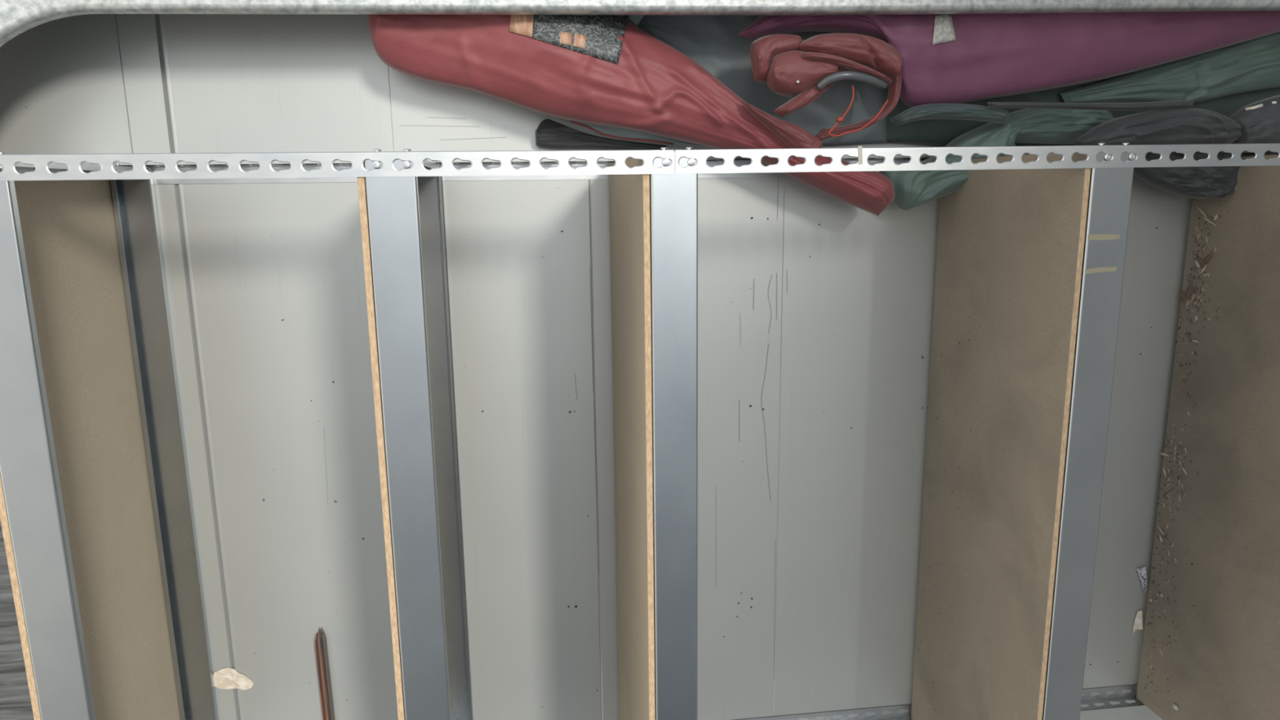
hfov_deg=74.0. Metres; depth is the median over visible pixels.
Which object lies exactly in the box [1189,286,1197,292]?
dry leaf
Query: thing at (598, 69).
clothing
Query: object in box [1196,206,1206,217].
chip
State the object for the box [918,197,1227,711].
debris
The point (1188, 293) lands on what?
dry leaf
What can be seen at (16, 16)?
trim
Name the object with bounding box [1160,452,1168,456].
chip
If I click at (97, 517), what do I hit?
shelving unit
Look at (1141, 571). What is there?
paper scrap
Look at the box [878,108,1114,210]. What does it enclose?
bag
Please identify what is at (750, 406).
grit
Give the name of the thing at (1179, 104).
strap
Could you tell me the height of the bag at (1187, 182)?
0.093 m
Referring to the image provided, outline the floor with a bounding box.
[0,520,34,719]
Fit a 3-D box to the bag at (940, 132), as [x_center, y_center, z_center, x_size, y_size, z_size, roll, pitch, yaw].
[0.943,-0.578,1.638,0.977,0.040,0.331,-2,101,-7]
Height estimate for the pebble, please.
0.015 m
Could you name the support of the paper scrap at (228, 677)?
on the wall
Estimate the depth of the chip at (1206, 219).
1.67 m
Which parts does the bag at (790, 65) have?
handle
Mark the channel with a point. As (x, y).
(321, 646)
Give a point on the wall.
(829, 570)
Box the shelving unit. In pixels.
[0,142,1279,719]
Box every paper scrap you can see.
[213,667,253,690]
[1132,610,1142,633]
[1137,566,1146,591]
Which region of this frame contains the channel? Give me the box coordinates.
[314,626,334,719]
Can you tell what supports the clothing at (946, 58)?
on the bag at (940, 132)
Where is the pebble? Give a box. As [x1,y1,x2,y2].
[1172,703,1178,710]
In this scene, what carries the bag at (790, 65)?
on the clothing at (598, 69)
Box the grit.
[281,217,1157,665]
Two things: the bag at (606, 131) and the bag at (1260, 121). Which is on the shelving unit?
the bag at (1260, 121)
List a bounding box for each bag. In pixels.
[528,109,717,149]
[535,118,666,150]
[632,14,888,146]
[740,33,902,148]
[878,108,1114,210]
[886,73,1279,146]
[889,103,1008,126]
[1060,31,1279,103]
[1073,107,1242,151]
[1133,151,1254,199]
[1229,94,1279,152]
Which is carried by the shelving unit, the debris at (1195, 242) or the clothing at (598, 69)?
the debris at (1195, 242)
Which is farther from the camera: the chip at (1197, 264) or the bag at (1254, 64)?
the chip at (1197, 264)
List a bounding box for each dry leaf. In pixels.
[1180,290,1186,304]
[1185,283,1192,299]
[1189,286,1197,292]
[1196,260,1205,267]
[1202,253,1212,263]
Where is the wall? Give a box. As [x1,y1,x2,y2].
[0,13,1191,719]
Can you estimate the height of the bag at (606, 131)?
0.040 m
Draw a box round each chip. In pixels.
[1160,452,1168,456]
[1195,260,1199,267]
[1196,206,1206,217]
[1202,216,1216,226]
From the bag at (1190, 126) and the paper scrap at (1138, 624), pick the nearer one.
the bag at (1190, 126)
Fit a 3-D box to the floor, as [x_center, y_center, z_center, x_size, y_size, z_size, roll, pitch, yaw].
[-1.137,0.748,1.449,0.237,0.006,1.160,-2,101,-7]
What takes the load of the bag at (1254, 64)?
on the bag at (940, 132)
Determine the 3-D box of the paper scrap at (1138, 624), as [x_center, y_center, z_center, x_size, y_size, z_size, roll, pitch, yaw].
[1.118,0.588,1.905,0.018,0.009,0.058,-2,101,-7]
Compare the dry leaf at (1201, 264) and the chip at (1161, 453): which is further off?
the chip at (1161, 453)
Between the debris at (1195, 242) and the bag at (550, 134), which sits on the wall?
the bag at (550, 134)
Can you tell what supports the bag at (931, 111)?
on the bag at (913, 188)
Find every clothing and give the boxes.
[367,14,894,215]
[737,10,1279,107]
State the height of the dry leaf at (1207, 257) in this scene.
0.022 m
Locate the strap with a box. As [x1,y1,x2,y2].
[986,100,1193,111]
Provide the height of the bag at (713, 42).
0.040 m
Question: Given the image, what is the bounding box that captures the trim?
[0,0,1279,47]
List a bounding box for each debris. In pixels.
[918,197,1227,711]
[1146,215,1222,676]
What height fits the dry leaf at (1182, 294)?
0.017 m

